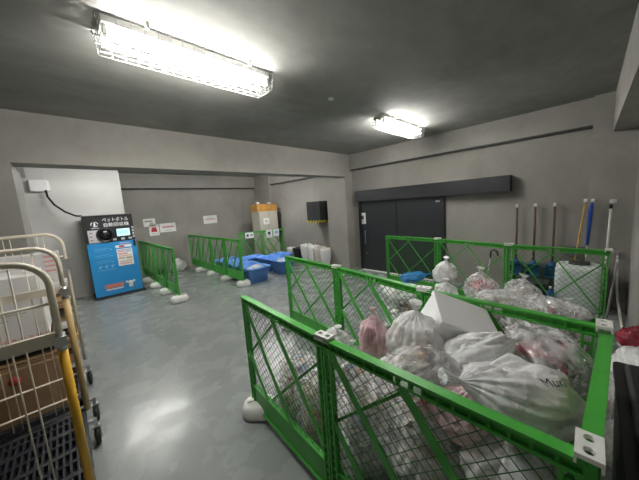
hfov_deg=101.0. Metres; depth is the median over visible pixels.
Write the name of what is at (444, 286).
bag
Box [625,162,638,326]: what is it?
wall
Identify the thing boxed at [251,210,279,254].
storage cabinet
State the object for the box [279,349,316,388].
bag
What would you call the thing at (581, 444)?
connector
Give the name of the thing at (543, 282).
bag
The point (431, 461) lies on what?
bag
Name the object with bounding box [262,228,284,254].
mesh fence
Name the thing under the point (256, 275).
tub
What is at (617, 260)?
hose
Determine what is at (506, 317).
bag
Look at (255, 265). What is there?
plastic film
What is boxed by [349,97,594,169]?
beam
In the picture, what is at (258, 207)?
cardboard box
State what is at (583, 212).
pole
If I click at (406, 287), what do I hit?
mesh fence
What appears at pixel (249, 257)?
tub
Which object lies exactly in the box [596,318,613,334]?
connector
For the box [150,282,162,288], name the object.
weight
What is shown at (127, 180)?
beam
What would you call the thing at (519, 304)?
bag
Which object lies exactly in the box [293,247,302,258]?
basket
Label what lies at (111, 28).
ceiling lamp
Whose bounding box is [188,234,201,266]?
mesh fence
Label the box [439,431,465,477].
bag
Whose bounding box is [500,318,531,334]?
bag
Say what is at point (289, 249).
basket
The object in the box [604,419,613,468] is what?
bag
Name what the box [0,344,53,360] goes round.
carton
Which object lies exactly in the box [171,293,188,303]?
weight
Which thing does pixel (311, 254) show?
basket
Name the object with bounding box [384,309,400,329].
bag
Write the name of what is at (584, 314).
bag
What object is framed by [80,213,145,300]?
machine
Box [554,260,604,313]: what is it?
storage tank
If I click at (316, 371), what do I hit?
bag
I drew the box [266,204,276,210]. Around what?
cardboard box
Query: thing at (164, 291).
weight
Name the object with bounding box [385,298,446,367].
bag
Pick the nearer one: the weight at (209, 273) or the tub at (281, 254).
the weight at (209, 273)
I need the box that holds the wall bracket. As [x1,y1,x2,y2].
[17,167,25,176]
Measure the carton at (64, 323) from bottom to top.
0.069 m
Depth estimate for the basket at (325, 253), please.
7.49 m
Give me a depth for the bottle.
4.04 m
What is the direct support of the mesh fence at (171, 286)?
on the weight at (183, 297)
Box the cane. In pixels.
[486,249,497,279]
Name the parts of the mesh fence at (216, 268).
post, rail, kick plate, post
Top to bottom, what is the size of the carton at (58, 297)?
0.069 m
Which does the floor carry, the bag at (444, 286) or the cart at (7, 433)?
the cart at (7, 433)
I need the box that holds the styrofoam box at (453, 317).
[421,290,497,356]
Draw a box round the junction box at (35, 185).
[28,180,50,191]
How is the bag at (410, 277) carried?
on the bag
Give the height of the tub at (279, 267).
0.380 m
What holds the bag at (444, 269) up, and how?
on the bag at (444, 286)
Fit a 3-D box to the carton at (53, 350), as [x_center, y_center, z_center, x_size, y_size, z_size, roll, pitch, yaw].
[-2.631,0.963,2.089,0.826,0.029,0.455,-11,10,-44]
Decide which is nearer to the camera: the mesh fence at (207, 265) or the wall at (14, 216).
the wall at (14, 216)
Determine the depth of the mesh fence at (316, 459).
1.83 m
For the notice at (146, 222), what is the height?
0.240 m
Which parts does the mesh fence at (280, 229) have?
post, post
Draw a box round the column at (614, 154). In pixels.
[584,91,638,310]
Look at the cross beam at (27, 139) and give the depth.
3.75 m
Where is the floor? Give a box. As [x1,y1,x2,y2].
[0,262,629,479]
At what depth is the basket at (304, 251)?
8.16 m
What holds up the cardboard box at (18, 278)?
on the carton
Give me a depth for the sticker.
2.02 m
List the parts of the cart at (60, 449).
frame, frame, frame leg, frame leg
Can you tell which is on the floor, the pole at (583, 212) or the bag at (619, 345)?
the bag at (619, 345)
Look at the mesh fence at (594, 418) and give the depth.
0.92 m
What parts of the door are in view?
frame, sill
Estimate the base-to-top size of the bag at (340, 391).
0.350 m
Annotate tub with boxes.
[214,257,238,266]
[222,258,248,268]
[231,261,258,278]
[239,254,263,261]
[243,263,269,283]
[256,255,279,270]
[269,257,292,274]
[270,251,292,256]
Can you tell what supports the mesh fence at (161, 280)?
on the weight at (164, 291)
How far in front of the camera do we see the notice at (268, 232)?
8.73 m
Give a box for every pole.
[574,204,585,259]
[585,202,593,261]
[604,204,612,272]
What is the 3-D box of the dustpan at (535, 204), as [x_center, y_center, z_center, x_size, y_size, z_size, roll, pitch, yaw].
[3.636,-0.003,4.468,0.150,1.225,0.180,-11,10,-44]
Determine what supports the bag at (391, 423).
on the floor
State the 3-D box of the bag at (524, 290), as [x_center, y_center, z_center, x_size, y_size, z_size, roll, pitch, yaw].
[2.250,0.531,2.900,0.378,0.338,0.350,-8,9,-29]
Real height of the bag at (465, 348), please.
0.235 m
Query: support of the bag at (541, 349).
on the bag
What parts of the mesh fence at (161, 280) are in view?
post, kick plate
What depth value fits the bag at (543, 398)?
0.99 m
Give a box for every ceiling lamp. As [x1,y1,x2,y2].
[90,8,273,97]
[370,113,424,138]
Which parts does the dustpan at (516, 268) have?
handle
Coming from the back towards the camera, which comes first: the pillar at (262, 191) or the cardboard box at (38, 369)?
the pillar at (262, 191)
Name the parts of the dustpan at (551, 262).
handle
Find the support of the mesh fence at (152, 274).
on the weight at (153, 285)
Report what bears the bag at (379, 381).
on the bag at (346, 411)
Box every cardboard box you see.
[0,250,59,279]
[0,267,51,345]
[0,355,67,431]
[250,204,266,211]
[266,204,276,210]
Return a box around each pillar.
[253,175,272,204]
[326,154,355,268]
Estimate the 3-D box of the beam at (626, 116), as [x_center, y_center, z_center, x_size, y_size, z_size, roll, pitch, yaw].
[1.071,-1.162,0.561,8.620,0.530,0.250,-11,10,-44]
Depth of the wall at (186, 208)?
8.92 m
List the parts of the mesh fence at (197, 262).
post, kick plate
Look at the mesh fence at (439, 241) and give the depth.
3.98 m
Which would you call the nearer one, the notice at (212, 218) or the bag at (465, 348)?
the bag at (465, 348)
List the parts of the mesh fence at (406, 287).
post, rail, kick plate, post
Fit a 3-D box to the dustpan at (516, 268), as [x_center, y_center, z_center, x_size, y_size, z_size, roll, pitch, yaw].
[3.464,-0.014,4.643,0.150,1.225,0.180,-11,10,-44]
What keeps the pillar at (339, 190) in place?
attached to the wall at (546, 171)
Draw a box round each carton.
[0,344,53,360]
[0,346,54,364]
[0,349,56,368]
[0,352,57,372]
[47,294,69,302]
[49,301,63,308]
[50,308,64,316]
[51,314,65,321]
[52,278,67,286]
[61,321,67,328]
[63,322,76,334]
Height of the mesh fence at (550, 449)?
1.011 m
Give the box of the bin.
[612,362,638,479]
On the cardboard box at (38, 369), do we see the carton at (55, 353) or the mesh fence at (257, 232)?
the carton at (55, 353)
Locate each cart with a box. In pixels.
[0,233,100,440]
[0,247,102,479]
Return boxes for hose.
[615,259,623,328]
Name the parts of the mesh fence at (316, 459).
post, rail, kick plate, post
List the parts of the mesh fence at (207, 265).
post, kick plate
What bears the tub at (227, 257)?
on the floor
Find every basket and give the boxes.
[287,246,294,256]
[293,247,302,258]
[300,243,312,262]
[307,244,318,260]
[314,246,325,262]
[320,248,330,263]
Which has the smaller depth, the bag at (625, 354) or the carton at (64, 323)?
the bag at (625, 354)
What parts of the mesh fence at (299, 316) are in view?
post, rail, kick plate, post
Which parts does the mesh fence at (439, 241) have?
post, rail, kick plate, post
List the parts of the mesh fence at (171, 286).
post, rail, kick plate, post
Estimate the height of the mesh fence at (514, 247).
1.011 m
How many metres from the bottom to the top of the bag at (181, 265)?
0.414 m
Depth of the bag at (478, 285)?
3.25 m
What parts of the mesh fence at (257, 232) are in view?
rail, post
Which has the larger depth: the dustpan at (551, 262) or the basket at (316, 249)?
the basket at (316, 249)
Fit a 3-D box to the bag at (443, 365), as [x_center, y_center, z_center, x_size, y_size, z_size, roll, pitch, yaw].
[0.821,0.844,1.644,0.330,0.218,0.327,3,10,42]
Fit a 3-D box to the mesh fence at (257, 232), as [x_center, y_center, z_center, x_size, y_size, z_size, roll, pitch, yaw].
[-2.188,0.239,8.511,0.770,1.011,0.046,-8,9,-30]
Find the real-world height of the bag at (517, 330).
0.290 m
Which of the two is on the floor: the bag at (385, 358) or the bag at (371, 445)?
the bag at (371, 445)
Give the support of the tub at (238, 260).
on the floor
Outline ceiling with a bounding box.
[0,0,638,176]
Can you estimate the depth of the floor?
3.02 m
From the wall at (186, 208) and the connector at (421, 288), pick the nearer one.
the connector at (421, 288)
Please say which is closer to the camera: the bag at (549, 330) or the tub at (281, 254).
the bag at (549, 330)
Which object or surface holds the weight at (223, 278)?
on the floor
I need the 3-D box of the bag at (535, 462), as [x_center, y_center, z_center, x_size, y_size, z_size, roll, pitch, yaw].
[0.773,0.913,1.122,0.345,0.221,0.346,-5,8,-11]
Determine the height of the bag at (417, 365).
0.243 m
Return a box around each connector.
[314,330,334,344]
[331,264,341,268]
[416,285,432,292]
[573,426,605,475]
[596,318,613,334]
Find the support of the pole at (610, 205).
hanging from the wall hook
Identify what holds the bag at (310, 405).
on the floor
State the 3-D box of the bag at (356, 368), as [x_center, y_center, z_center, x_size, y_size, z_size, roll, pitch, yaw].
[0.278,1.019,2.236,0.292,0.305,0.347,-5,8,-11]
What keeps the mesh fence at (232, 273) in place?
on the weight at (246, 282)
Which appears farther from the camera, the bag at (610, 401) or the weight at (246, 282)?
the weight at (246, 282)
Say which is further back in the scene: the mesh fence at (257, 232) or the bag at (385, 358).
the mesh fence at (257, 232)
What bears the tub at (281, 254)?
on the floor
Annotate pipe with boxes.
[605,252,619,318]
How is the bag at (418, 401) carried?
on the bag at (431, 461)
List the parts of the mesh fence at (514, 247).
post, rail, kick plate, post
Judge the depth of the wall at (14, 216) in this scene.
2.96 m
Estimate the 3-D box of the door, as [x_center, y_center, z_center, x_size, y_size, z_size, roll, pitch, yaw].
[2.232,-0.170,5.906,0.182,2.100,3.340,-11,10,-44]
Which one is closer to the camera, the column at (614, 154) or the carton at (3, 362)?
the carton at (3, 362)
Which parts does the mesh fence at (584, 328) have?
rail, kick plate, post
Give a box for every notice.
[143,218,155,226]
[148,224,159,235]
[159,223,175,232]
[203,215,216,223]
[245,232,253,238]
[263,218,269,223]
[266,230,271,237]
[273,229,278,235]
[361,213,365,223]
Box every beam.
[0,109,344,177]
[118,173,254,187]
[269,176,306,183]
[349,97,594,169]
[613,3,638,130]
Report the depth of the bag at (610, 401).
1.90 m
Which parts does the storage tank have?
tank lid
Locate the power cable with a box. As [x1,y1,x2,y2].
[44,190,81,216]
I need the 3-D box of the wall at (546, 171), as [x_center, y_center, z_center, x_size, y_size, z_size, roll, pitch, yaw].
[1.031,-0.767,7.326,0.230,3.070,10.320,-11,10,-44]
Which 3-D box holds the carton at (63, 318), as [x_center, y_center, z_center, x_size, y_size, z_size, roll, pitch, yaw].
[-2.866,0.816,2.438,0.852,0.069,0.218,-11,10,-44]
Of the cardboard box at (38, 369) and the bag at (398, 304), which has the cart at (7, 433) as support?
the cardboard box at (38, 369)
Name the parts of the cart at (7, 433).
frame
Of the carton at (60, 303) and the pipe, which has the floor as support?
the pipe
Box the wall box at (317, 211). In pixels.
[306,201,327,222]
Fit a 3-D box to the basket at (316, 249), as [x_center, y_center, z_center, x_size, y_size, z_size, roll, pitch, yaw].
[0.040,0.483,7.838,0.321,0.595,0.323,-11,10,-44]
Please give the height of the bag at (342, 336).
0.209 m
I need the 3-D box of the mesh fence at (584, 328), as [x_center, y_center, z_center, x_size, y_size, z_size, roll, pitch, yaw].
[1.143,0.904,1.753,0.047,1.011,0.930,-10,10,-39]
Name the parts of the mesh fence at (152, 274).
post, kick plate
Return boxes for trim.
[121,125,592,189]
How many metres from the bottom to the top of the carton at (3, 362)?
0.029 m
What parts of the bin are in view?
bin lid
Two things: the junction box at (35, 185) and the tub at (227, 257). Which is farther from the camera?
the tub at (227, 257)
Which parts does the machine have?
instruction plate, header panel, door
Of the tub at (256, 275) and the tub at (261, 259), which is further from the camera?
the tub at (261, 259)
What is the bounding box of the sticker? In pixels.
[8,377,21,385]
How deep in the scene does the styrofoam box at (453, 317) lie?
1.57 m
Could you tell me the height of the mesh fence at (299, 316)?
1.011 m
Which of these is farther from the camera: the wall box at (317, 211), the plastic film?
the wall box at (317, 211)
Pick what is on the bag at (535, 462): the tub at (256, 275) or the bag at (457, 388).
the bag at (457, 388)
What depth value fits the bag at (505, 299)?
2.66 m
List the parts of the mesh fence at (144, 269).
post, kick plate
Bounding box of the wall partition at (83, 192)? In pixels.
[18,167,124,299]
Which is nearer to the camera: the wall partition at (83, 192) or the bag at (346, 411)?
the bag at (346, 411)
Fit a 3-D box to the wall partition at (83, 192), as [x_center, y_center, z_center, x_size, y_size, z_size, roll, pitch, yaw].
[-5.978,-0.205,6.652,1.710,3.070,1.030,-11,10,-44]
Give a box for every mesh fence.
[137,240,148,276]
[144,242,156,281]
[152,244,166,287]
[161,246,179,295]
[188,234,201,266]
[198,235,212,270]
[209,237,226,274]
[222,238,243,280]
[238,231,263,256]
[240,295,331,479]
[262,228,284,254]
[284,256,338,330]
[322,339,587,479]
[336,267,423,397]
[385,236,437,289]
[423,289,597,479]
[437,239,508,310]
[507,244,610,337]
[581,330,613,479]
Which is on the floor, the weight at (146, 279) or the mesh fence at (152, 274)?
the weight at (146, 279)
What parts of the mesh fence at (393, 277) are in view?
post, rail, kick plate, post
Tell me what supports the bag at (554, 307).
on the bag at (517, 330)
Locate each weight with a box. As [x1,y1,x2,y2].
[142,277,153,282]
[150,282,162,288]
[159,288,172,295]
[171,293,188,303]
[195,267,206,271]
[207,271,218,276]
[220,275,233,281]
[236,279,250,287]
[242,394,274,421]
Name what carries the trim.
attached to the wall at (546, 171)
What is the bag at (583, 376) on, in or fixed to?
on the floor
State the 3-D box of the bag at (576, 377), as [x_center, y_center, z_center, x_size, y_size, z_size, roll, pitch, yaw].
[1.728,0.981,1.933,0.324,0.278,0.316,0,9,29]
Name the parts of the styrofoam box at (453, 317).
box lid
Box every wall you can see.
[0,162,36,256]
[121,189,255,276]
[271,128,592,290]
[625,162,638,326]
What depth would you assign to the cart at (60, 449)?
1.69 m
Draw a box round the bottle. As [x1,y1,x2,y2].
[546,286,553,300]
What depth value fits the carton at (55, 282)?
2.57 m
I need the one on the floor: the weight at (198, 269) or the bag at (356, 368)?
the weight at (198, 269)
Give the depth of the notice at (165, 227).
8.44 m
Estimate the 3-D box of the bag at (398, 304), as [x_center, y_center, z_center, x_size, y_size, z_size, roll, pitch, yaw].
[1.067,0.839,3.358,0.353,0.272,0.328,-1,8,21]
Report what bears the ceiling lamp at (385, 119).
attached to the ceiling
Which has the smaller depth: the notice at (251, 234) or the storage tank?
the storage tank
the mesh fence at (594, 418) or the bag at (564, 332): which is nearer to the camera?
the mesh fence at (594, 418)
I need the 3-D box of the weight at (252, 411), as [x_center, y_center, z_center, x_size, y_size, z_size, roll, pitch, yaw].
[-0.522,1.477,2.347,0.323,0.135,0.228,-3,8,4]
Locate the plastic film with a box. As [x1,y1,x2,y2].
[247,264,263,269]
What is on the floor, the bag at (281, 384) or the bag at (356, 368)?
the bag at (281, 384)
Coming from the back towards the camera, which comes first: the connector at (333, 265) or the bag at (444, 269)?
the bag at (444, 269)
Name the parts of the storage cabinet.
door, door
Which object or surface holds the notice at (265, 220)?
attached to the storage cabinet
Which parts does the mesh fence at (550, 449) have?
post, kick plate, post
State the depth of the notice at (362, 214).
6.97 m
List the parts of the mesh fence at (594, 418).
post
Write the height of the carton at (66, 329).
0.069 m
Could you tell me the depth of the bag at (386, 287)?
3.19 m
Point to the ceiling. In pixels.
(442, 66)
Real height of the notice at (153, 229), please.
0.340 m
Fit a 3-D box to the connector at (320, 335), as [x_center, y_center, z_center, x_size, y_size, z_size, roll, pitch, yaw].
[0.025,0.538,1.462,0.105,0.032,0.058,3,10,44]
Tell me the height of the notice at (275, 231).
0.220 m
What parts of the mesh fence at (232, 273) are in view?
post, rail, kick plate, post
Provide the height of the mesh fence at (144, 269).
1.011 m
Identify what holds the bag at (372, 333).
on the bag at (379, 381)
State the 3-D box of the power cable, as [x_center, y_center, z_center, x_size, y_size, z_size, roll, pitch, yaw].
[-5.640,-0.797,5.799,0.626,0.627,0.068,-5,8,-8]
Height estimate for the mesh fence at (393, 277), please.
1.011 m
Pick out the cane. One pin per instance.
(493, 249)
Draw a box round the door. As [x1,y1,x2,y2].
[355,175,511,280]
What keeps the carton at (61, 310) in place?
on the carton at (63, 318)
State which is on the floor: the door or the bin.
the bin
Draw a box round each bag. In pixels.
[170,258,186,271]
[275,376,309,419]
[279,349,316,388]
[294,366,338,408]
[296,403,338,447]
[326,324,350,362]
[337,339,365,380]
[337,372,368,407]
[337,391,388,445]
[340,425,385,479]
[346,371,402,419]
[358,306,386,358]
[368,356,412,408]
[379,409,410,443]
[382,283,416,300]
[383,345,450,396]
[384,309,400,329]
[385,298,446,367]
[388,426,460,479]
[389,393,442,443]
[390,300,412,313]
[400,271,431,282]
[426,358,452,384]
[427,383,487,446]
[432,256,457,283]
[434,278,458,294]
[437,353,585,441]
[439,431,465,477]
[443,331,529,376]
[459,432,555,479]
[463,267,499,297]
[476,289,545,309]
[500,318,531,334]
[501,318,591,394]
[503,273,542,304]
[504,316,540,332]
[507,329,526,358]
[510,276,549,300]
[512,298,542,310]
[526,294,577,329]
[543,316,587,341]
[547,329,586,356]
[560,298,593,320]
[560,340,588,377]
[572,372,584,394]
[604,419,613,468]
[606,378,614,419]
[609,342,620,378]
[610,346,638,371]
[615,325,638,346]
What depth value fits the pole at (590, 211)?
3.88 m
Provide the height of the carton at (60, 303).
0.069 m
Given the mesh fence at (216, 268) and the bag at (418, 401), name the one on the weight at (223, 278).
the mesh fence at (216, 268)
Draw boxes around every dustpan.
[510,204,521,273]
[525,203,539,276]
[544,203,556,278]
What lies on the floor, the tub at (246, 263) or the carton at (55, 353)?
the tub at (246, 263)
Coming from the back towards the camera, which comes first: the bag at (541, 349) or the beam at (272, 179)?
the beam at (272, 179)
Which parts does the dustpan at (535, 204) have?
handle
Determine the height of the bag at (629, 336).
0.159 m

